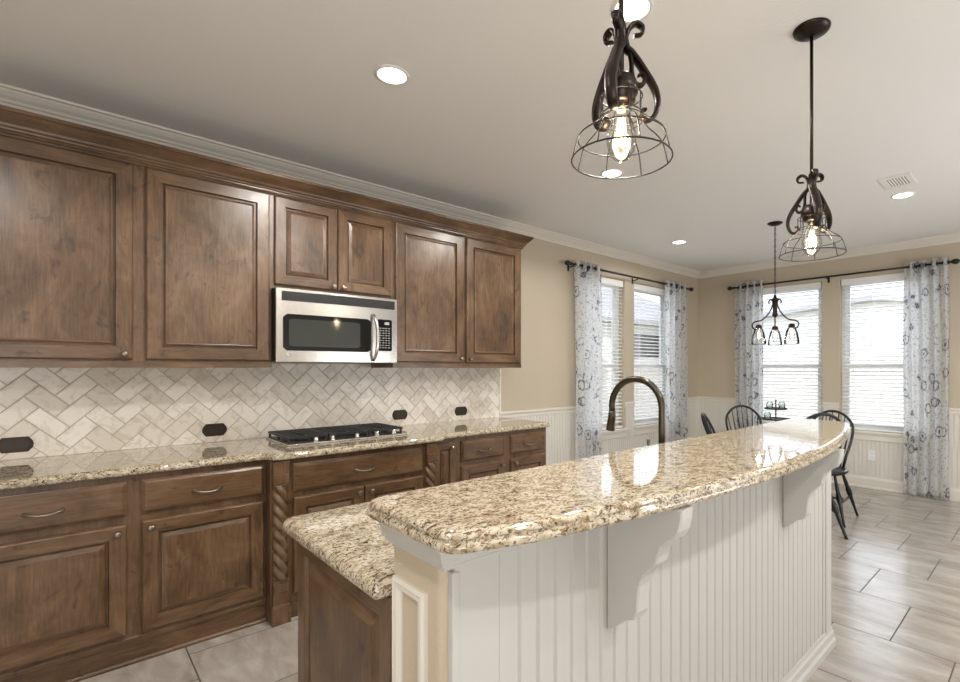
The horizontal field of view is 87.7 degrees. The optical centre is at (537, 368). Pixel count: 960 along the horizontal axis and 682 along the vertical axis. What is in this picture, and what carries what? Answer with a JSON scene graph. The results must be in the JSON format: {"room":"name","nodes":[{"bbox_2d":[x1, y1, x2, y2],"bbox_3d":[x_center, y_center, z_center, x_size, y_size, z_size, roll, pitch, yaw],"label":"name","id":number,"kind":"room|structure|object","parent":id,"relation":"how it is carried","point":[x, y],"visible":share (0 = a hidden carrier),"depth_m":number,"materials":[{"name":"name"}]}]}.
{"room":"kitchen","nodes":[
{"label":"kitchen","id":0,"kind":"room"},
{"bbox_2d":[0,238,697,464],"bbox_3d":[-1.268,-0.003,3.872,10.109,2.743,0.178,0,0,-44],"label":"wall","id":1,"kind":"structure","parent":0,"point":[64,411],"depth_m":3.61,"materials":[{"name":"tile"}]},
{"bbox_2d":[0,436,33,453],"bbox_3d":[-2.608,0.383,2.475,0.132,0.076,0.008,0,0,-44],"label":"wall outlet","id":2,"kind":"object","parent":1,"relation":"attached to","point":[12,444],"visible":1,"depth_m":2.48,"materials":[{"name":"brown metal"}]},
{"bbox_2d":[3,442,12,448],"bbox_3d":[-2.624,0.383,2.457,0.032,0.028,0.004,0,0,-44],"label":"socket","id":3,"kind":"object","parent":2,"relation":"attached to","point":[6,445],"depth_m":2.46,"materials":[{"name":"black plastic"}]},
{"bbox_2d":[17,441,26,446],"bbox_3d":[-2.590,0.383,2.490,0.032,0.028,0.004,0,0,-44],"label":"socket","id":4,"kind":"object","parent":2,"relation":"attached to","point":[19,443],"depth_m":2.49,"materials":[{"name":"black plastic"}]},
{"bbox_2d":[0,135,138,367],"bbox_3d":[-2.385,-0.543,2.429,0.650,1.080,0.400,0,0,-44],"label":"upper cabinet","id":5,"kind":"object","parent":1,"relation":"attached to","point":[69,219],"visible":1,"depth_m":2.35,"materials":[{"name":"brown wood"}]},
{"bbox_2d":[139,165,271,367],"bbox_3d":[-1.936,-0.543,2.879,0.620,1.080,0.368,0,0,-44],"label":"upper cabinet","id":6,"kind":"object","parent":1,"relation":"attached to","point":[205,245],"visible":0.97,"depth_m":2.73,"materials":[{"name":"brown wood"}]},
{"bbox_2d":[202,423,226,436],"bbox_3d":[-1.994,0.381,3.061,0.132,0.076,0.008,0,0,-44],"label":"wall outlet","id":7,"kind":"object","parent":1,"relation":"attached to","point":[218,429],"visible":1,"depth_m":3.06,"materials":[{"name":"brown metal"}]},
{"bbox_2d":[271,195,391,298],"bbox_3d":[-1.417,-0.781,3.352,0.784,0.604,0.400,0,0,-44],"label":"upper cabinet","id":8,"kind":"object","parent":1,"relation":"attached to","point":[314,247],"visible":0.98,"depth_m":3.19,"materials":[{"name":"brown wood"}]},
{"bbox_2d":[271,287,396,362],"bbox_3d":[-1.383,-0.256,3.316,0.777,0.442,0.480,0,0,-44],"label":"microwave","id":9,"kind":"object","parent":8,"relation":"attached to","point":[310,326],"visible":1,"depth_m":3.13,"materials":[{"name":"silver metal"}]},
{"bbox_2d":[0,83,700,278],"bbox_3d":[-1.246,-1.335,3.733,9.949,0.078,0.090,0,0,-44],"label":"trim","id":10,"kind":"structure","parent":1,"relation":"attached to","point":[11,96],"depth_m":3.25,"materials":[{"name":"beige paint"}]},
{"bbox_2d":[392,410,407,419],"bbox_3d":[-1.090,0.369,3.922,0.132,0.076,0.008,0,0,-44],"label":"wall outlet","id":11,"kind":"object","parent":1,"relation":"attached to","point":[397,414],"visible":1,"depth_m":3.92,"materials":[{"name":"brown metal"}]},
{"bbox_2d":[371,221,520,367],"bbox_3d":[-0.692,-0.543,4.043,1.218,1.080,0.400,0,0,-44],"label":"upper cabinet","id":12,"kind":"object","parent":1,"relation":"attached to","point":[458,298],"visible":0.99,"depth_m":3.85,"materials":[{"name":"brown wood"}]},
{"bbox_2d":[0,105,533,249],"bbox_3d":[-1.397,-1.094,3.352,3.353,0.106,0.428,0,0,-44],"label":"crown molding","id":13,"kind":"structure","parent":12,"relation":"on","point":[14,122],"depth_m":2.75,"materials":[{"name":"brown wood"}]},
{"bbox_2d":[455,406,466,415],"bbox_3d":[-0.669,0.374,4.324,0.132,0.076,0.008,0,0,-44],"label":"wall outlet","id":14,"kind":"object","parent":1,"relation":"attached to","point":[459,410],"visible":1,"depth_m":4.32,"materials":[{"name":"brown metal"}]},
{"bbox_2d":[499,396,698,417],"bbox_3d":[0.988,0.443,5.904,3.719,0.063,0.030,0,0,-44],"label":"trim","id":15,"kind":"structure","parent":1,"relation":"attached to","point":[534,412],"depth_m":5.02,"materials":[{"name":"beige paint"}]},
{"bbox_2d":[601,284,628,439],"bbox_3d":[0.695,-0.114,5.718,0.918,1.875,0.195,0,0,-44],"label":"window","id":16,"kind":"structure","parent":1,"relation":"in","point":[622,432],"depth_m":5.96,"materials":[{"name":"white plastic"}]},
{"bbox_2d":[601,277,622,429],"bbox_3d":[0.704,-0.167,5.709,0.834,1.764,0.056,0,0,-44],"label":"window blind","id":17,"kind":"object","parent":16,"relation":"attached to","point":[604,281],"visible":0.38,"depth_m":5.84,"materials":[{"name":"white"}]},
{"bbox_2d":[565,260,693,290],"bbox_3d":[1.197,-1.077,6.041,2.590,0.088,0.118,0,0,-44],"label":"curtain rod","id":18,"kind":"object","parent":1,"relation":"attached to","point":[567,262],"visible":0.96,"depth_m":5.83,"materials":[{"name":"black"}]},
{"bbox_2d":[574,259,601,459],"bbox_3d":[0.546,0.107,5.379,0.468,2.500,0.075,0,0,-44],"label":"window curtain","id":19,"kind":"object","parent":18,"relation":"hanging from","point":[587,281],"visible":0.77,"depth_m":5.37,"materials":[{"name":"fabric"}]},
{"bbox_2d":[665,280,687,441],"bbox_3d":[1.851,0.107,6.620,0.556,2.500,0.076,0,0,-44],"label":"window curtain","id":20,"kind":"object","parent":18,"relation":"hanging from","point":[676,335],"visible":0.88,"depth_m":6.62,"materials":[{"name":"fabric"}]},
{"bbox_2d":[633,290,665,434],"bbox_3d":[1.457,-0.114,6.444,0.918,1.875,0.195,0,0,-44],"label":"window","id":21,"kind":"structure","parent":1,"relation":"in","point":[650,428],"depth_m":6.53,"materials":[{"name":"white plastic"}]},
{"bbox_2d":[634,283,665,425],"bbox_3d":[1.465,-0.167,6.435,0.834,1.764,0.056,0,0,-44],"label":"window blind","id":22,"kind":"object","parent":21,"relation":"attached to","point":[637,287],"visible":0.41,"depth_m":6.38,"materials":[{"name":"white"}]},
{"bbox_2d":[0,0,959,271],"bbox_3d":[1.210,-1.434,1.158,10.269,0.120,7.526,0,0,-44],"label":"ceiling","id":23,"kind":"structure","parent":0,"point":[493,108],"depth_m":2.53,"materials":[{"name":"white paint"}]},
{"bbox_2d":[374,65,409,85],"bbox_3d":[-0.684,-1.370,2.326,0.162,0.006,0.162,0,0,-44],"label":"recessed light","id":24,"kind":"object","parent":23,"relation":"in","point":[387,74],"visible":1,"depth_m":2.32,"materials":[{"name":"white"}]},
{"bbox_2d":[600,169,623,177],"bbox_3d":[0.521,-1.370,3.494,0.162,0.006,0.162,0,0,-44],"label":"recessed light","id":25,"kind":"object","parent":23,"relation":"in","point":[611,173],"visible":0.97,"depth_m":3.49,"materials":[{"name":"white"}]},
{"bbox_2d":[571,0,673,179],"bbox_3d":[0.201,-0.936,1.198,0.243,0.874,0.243,0,0,41],"label":"pendant light","id":26,"kind":"object","parent":23,"relation":"hanging from","point":[620,88],"visible":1,"depth_m":1.19,"materials":[{"name":"brown metal"}]},
{"bbox_2d":[611,0,653,23],"bbox_3d":[0.359,-1.370,1.893,0.162,0.006,0.162,0,0,-44],"label":"recessed light","id":27,"kind":"object","parent":23,"relation":"in","point":[639,10],"visible":0.71,"depth_m":1.89,"materials":[{"name":"white"}]},
{"bbox_2d":[671,240,686,243],"bbox_3d":[1.536,-1.370,5.405,0.162,0.006,0.162,0,0,-44],"label":"recessed light","id":28,"kind":"object","parent":23,"relation":"in","point":[676,241],"visible":1,"depth_m":5.41,"materials":[{"name":"white"}]},
{"bbox_2d":[751,221,799,345],"bbox_3d":[2.275,-0.798,4.684,0.406,1.150,0.396,0,0,-44],"label":"chandelier","id":29,"kind":"object","parent":23,"relation":"hanging from","point":[774,299],"visible":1,"depth_m":4.68,"materials":[{"name":"brown metal"}]},
{"bbox_2d":[778,17,846,261],"bbox_3d":[1.109,-0.914,2.011,0.243,0.918,0.243,0,0,41],"label":"pendant light","id":30,"kind":"object","parent":23,"relation":"hanging from","point":[810,30],"visible":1,"depth_m":2.00,"materials":[{"name":"brown metal"}]},
{"bbox_2d":[877,172,917,189],"bbox_3d":[2.640,-1.369,3.643,0.280,0.008,0.200,0,0,-44],"label":"ceiling vent","id":31,"kind":"object","parent":23,"relation":"in","point":[905,179],"visible":1,"depth_m":3.63,"materials":[{"name":"white"}]},
{"bbox_2d":[890,192,915,198],"bbox_3d":[2.897,-1.370,3.938,0.162,0.006,0.162,0,0,-44],"label":"recessed light","id":32,"kind":"object","parent":23,"relation":"in","point":[901,195],"visible":1,"depth_m":3.94,"materials":[{"name":"white"}]},
{"bbox_2d":[79,483,959,681],"bbox_3d":[1.210,1.419,1.158,10.269,0.100,7.526,0,0,-44],"label":"floor","id":33,"kind":"structure","parent":0,"point":[895,578],"depth_m":2.68,"materials":[{"name":"tile"}]},
{"bbox_2d":[0,475,133,681],"bbox_3d":[-2.300,0.931,2.308,0.608,0.875,0.693,0,0,-44],"label":"base cabinet","id":34,"kind":"object","parent":33,"relation":"on","point":[67,549],"visible":1,"depth_m":2.14,"materials":[{"name":"brown wood"}]},
{"bbox_2d":[134,460,266,663],"bbox_3d":[-1.879,0.931,2.710,0.556,0.875,0.693,0,0,-44],"label":"base cabinet","id":35,"kind":"object","parent":33,"relation":"on","point":[200,533],"visible":0.98,"depth_m":2.46,"materials":[{"name":"brown wood"}]},
{"bbox_2d":[298,543,391,681],"bbox_3d":[0.270,0.931,2.039,2.196,0.875,0.606,0,0,-44],"label":"base cabinet","id":36,"kind":"object","parent":33,"relation":"on","point":[345,633],"visible":0.11,"depth_m":1.28,"materials":[{"name":"brown wood"}]},
{"bbox_2d":[282,502,393,599],"bbox_3d":[0.256,0.474,2.058,2.270,0.038,0.650,0,0,-44],"label":"countertop","id":37,"kind":"structure","parent":36,"relation":"on","point":[353,544],"depth_m":1.29,"materials":[{"name":"stone"}]},
{"bbox_2d":[606,376,664,445],"bbox_3d":[0.411,0.244,2.078,0.088,0.422,0.291,0,0,-44],"label":"kitchen faucet","id":38,"kind":"object","parent":37,"relation":"on","point":[610,426],"visible":0.72,"depth_m":2.05,"materials":[{"name":"brown metal"}]},
{"bbox_2d":[266,442,436,626],"bbox_3d":[-1.284,0.931,3.231,1.020,0.875,0.759,0,0,-44],"label":"base cabinet","id":39,"kind":"object","parent":33,"relation":"on","point":[300,486],"visible":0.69,"depth_m":2.79,"materials":[{"name":"brown wood"}]},
{"bbox_2d":[0,417,549,490],"bbox_3d":[-1.432,0.474,3.096,3.700,0.038,0.751,0,0,-44],"label":"countertop","id":40,"kind":"structure","parent":39,"relation":"on","point":[40,471],"depth_m":2.64,"materials":[{"name":"stone"}]},
{"bbox_2d":[266,423,407,446],"bbox_3d":[-1.320,0.431,3.294,0.765,0.048,0.440,0,0,-44],"label":"gas cooktop","id":41,"kind":"object","parent":40,"relation":"in","point":[293,437],"visible":1,"depth_m":3.19,"materials":[{"name":"silver metal"}]},
{"bbox_2d":[266,432,407,446],"bbox_3d":[-1.320,0.450,3.294,0.765,0.010,0.440,0,0,-44],"label":"steel tray","id":42,"kind":"object","parent":41,"relation":"attached to","point":[363,435],"depth_m":3.12,"materials":[{"name":"grey"}]},
{"bbox_2d":[436,438,455,485],"bbox_3d":[-0.861,0.931,3.681,0.210,0.875,0.692,0,0,-44],"label":"base cabinet","id":43,"kind":"object","parent":33,"relation":"on","point":[446,449],"visible":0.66,"depth_m":3.46,"materials":[{"name":"brown wood"}]},
{"bbox_2d":[456,427,545,481],"bbox_3d":[-0.460,0.931,4.062,0.896,0.875,0.693,0,0,-44],"label":"base cabinet","id":44,"kind":"object","parent":33,"relation":"on","point":[477,456],"visible":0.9,"depth_m":3.79,"materials":[{"name":"brown wood"}]},
{"bbox_2d":[378,449,843,681],"bbox_3d":[0.630,0.842,1.688,2.278,1.055,0.430,0,0,-44],"label":"kitchen island","id":45,"kind":"structure","parent":33,"relation":"on","point":[735,586],"depth_m":1.24,"materials":[{"name":"beige paint"}]},
{"bbox_2d":[367,418,850,553],"bbox_3d":[0.682,0.294,1.732,2.473,0.038,0.479,0,0,-44],"label":"countertop","id":46,"kind":"structure","parent":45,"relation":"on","point":[541,503],"depth_m":1.14,"materials":[{"name":"stone"}]},
{"bbox_2d":[701,412,715,434],"bbox_3d":[1.796,0.889,4.510,0.596,0.968,0.472,0,0,7],"label":"chair","id":47,"kind":"object","parent":33,"relation":"on","point":[707,424],"visible":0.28,"depth_m":4.49,"materials":[{"name":"black paint"}]},
{"bbox_2d":[725,405,761,430],"bbox_3d":[2.227,0.889,5.197,0.472,0.968,0.596,0,0,4],"label":"chair","id":48,"kind":"object","parent":33,"relation":"on","point":[736,406],"visible":0.23,"depth_m":5.43,"materials":[{"name":"black paint"}]},
{"bbox_2d":[805,413,847,539],"bbox_3d":[2.232,0.860,4.175,0.501,1.026,0.632,0,0,1],"label":"chair","id":49,"kind":"object","parent":33,"relation":"on","point":[834,508],"visible":0.1,"depth_m":3.98,"materials":[{"name":"black paint"}]},
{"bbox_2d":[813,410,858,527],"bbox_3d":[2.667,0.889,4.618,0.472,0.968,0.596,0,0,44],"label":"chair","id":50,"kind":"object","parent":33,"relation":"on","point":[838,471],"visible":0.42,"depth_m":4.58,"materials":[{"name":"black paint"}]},
{"bbox_3d":[2.355,0.994,4.732,0.800,0.750,0.800,0,0,-44],"label":"table","id":51,"kind":"object","parent":33,"relation":"on","visible":0},
{"bbox_2d":[761,399,789,421],"bbox_3d":[2.277,0.459,4.749,0.258,0.320,0.258,0,0,-44],"label":"tiered stand","id":52,"kind":"object","parent":51,"relation":"on","point":[775,408],"visible":0.75,"depth_m":4.75,"materials":[{"name":"black metal"}]},
{"bbox_2d":[764,412,770,418],"bbox_3d":[2.197,0.454,4.749,0.060,0.066,0.059,0,0,-44],"label":"glass jar","id":53,"kind":"object","parent":52,"relation":"on","point":[765,416],"visible":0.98,"depth_m":4.73,"materials":[{"name":"clear glass"}]},
{"bbox_2d":[761,417,789,420],"bbox_3d":[2.277,0.486,4.749,0.258,0.014,0.258,0,0,-44],"label":"tray","id":54,"kind":"object","parent":52,"relation":"on","point":[772,418],"depth_m":4.73,"materials":[{"name":"black metal"}]},
{"bbox_2d":[764,407,787,409],"bbox_3d":[2.277,0.388,4.749,0.204,0.014,0.204,0,0,-44],"label":"tray","id":55,"kind":"object","parent":52,"relation":"on","point":[774,408],"depth_m":4.70,"materials":[{"name":"black metal"}]},
{"bbox_2d":[778,402,784,408],"bbox_3d":[2.335,0.355,4.749,0.060,0.066,0.059,0,0,-44],"label":"glass jar","id":56,"kind":"object","parent":52,"relation":"on","point":[779,405],"visible":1,"depth_m":4.73,"materials":[{"name":"clear glass"}]},
{"bbox_2d":[698,242,959,487],"bbox_3d":[4.864,-0.003,4.642,0.172,2.743,7.206,0,0,-44],"label":"wall","id":57,"kind":"structure","parent":0,"point":[716,304],"depth_m":5.95,"materials":[{"name":"beige paint"}]},
{"bbox_2d":[763,289,821,423],"bbox_3d":[3.179,-0.114,6.378,0.195,1.875,0.946,0,0,-44],"label":"window","id":58,"kind":"structure","parent":57,"relation":"in","point":[819,292],"depth_m":6.15,"materials":[{"name":"white plastic"}]},
{"bbox_2d":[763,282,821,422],"bbox_3d":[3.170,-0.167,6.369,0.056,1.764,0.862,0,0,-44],"label":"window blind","id":59,"kind":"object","parent":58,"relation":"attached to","point":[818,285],"visible":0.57,"depth_m":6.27,"materials":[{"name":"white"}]},
{"bbox_2d":[698,232,959,278],"bbox_3d":[4.777,-1.335,4.559,0.090,0.078,7.206,0,0,-44],"label":"trim","id":60,"kind":"structure","parent":57,"relation":"attached to","point":[955,237],"depth_m":5.79,"materials":[{"name":"beige paint"}]},
{"bbox_2d":[698,396,959,413],"bbox_3d":[4.799,0.443,4.580,0.030,0.063,7.206,0,0,-44],"label":"trim","id":61,"kind":"structure","parent":57,"relation":"attached to","point":[712,399],"depth_m":6.78,"materials":[{"name":"beige paint"}]},
{"bbox_2d":[727,259,959,289],"bbox_3d":[3.454,-1.070,5.926,0.118,0.088,2.440,0,0,-44],"label":"curtain rod","id":62,"kind":"object","parent":57,"relation":"attached to","point":[954,261],"visible":0.89,"depth_m":5.75,"materials":[{"name":"black"}]},
{"bbox_2d":[735,280,763,428],"bbox_3d":[2.799,0.107,6.571,0.074,2.500,0.377,0,0,-44],"label":"window curtain","id":63,"kind":"object","parent":62,"relation":"hanging from","point":[748,300],"visible":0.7,"depth_m":6.57,"materials":[{"name":"fabric"}]},
{"bbox_2d":[903,257,948,500],"bbox_3d":[4.082,0.107,5.225,0.076,2.500,0.388,0,0,-44],"label":"window curtain","id":64,"kind":"object","parent":62,"relation":"hanging from","point":[926,288],"visible":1,"depth_m":5.22,"materials":[{"name":"fabric"}]},
{"bbox_2d":[868,450,875,460],"bbox_3d":[3.792,0.993,5.634,0.008,0.116,0.072,0,0,-44],"label":"wall outlet plate","id":65,"kind":"object","parent":57,"relation":"attached to","point":[871,454],"visible":1,"depth_m":5.63,"materials":[{"name":"white plastic"}]},
{"bbox_2d":[842,280,903,443],"bbox_3d":[3.923,-0.114,5.596,0.195,1.875,0.946,0,0,-44],"label":"window","id":66,"kind":"structure","parent":57,"relation":"in","point":[858,434],"depth_m":5.84,"materials":[{"name":"white plastic"}]},
{"bbox_2d":[831,473,959,501],"bbox_3d":[4.799,1.302,4.580,0.030,0.135,7.206,0,0,-44],"label":"baseboard","id":67,"kind":"structure","parent":57,"relation":"attached to","point":[890,485],"depth_m":5.58,"materials":[{"name":"beige paint"}]},
{"label":"outside","id":68,"kind":"structure","parent":0,"visible":0},
{"bbox_3d":[7.574,1.619,21.039,80.000,0.200,80.000,0,0,-44],"label":"ground","id":69,"kind":"structure","parent":68,"visible":0},
{"bbox_2d":[763,273,903,432],"bbox_3d":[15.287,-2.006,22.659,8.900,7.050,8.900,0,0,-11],"label":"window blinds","id":70,"kind":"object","parent":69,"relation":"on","point":[894,284],"visible":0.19,"depth_m":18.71,"materials":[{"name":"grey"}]},
{"bbox_2d":[763,354,903,424],"bbox_3d":[7.043,0.634,8.438,0.060,1.770,14.493,0,0,-44],"label":"fence","id":71,"kind":"object","parent":69,"relation":"on","point":[856,358],"visible":0.09,"depth_m":9.46,"materials":[{"name":"grey"}]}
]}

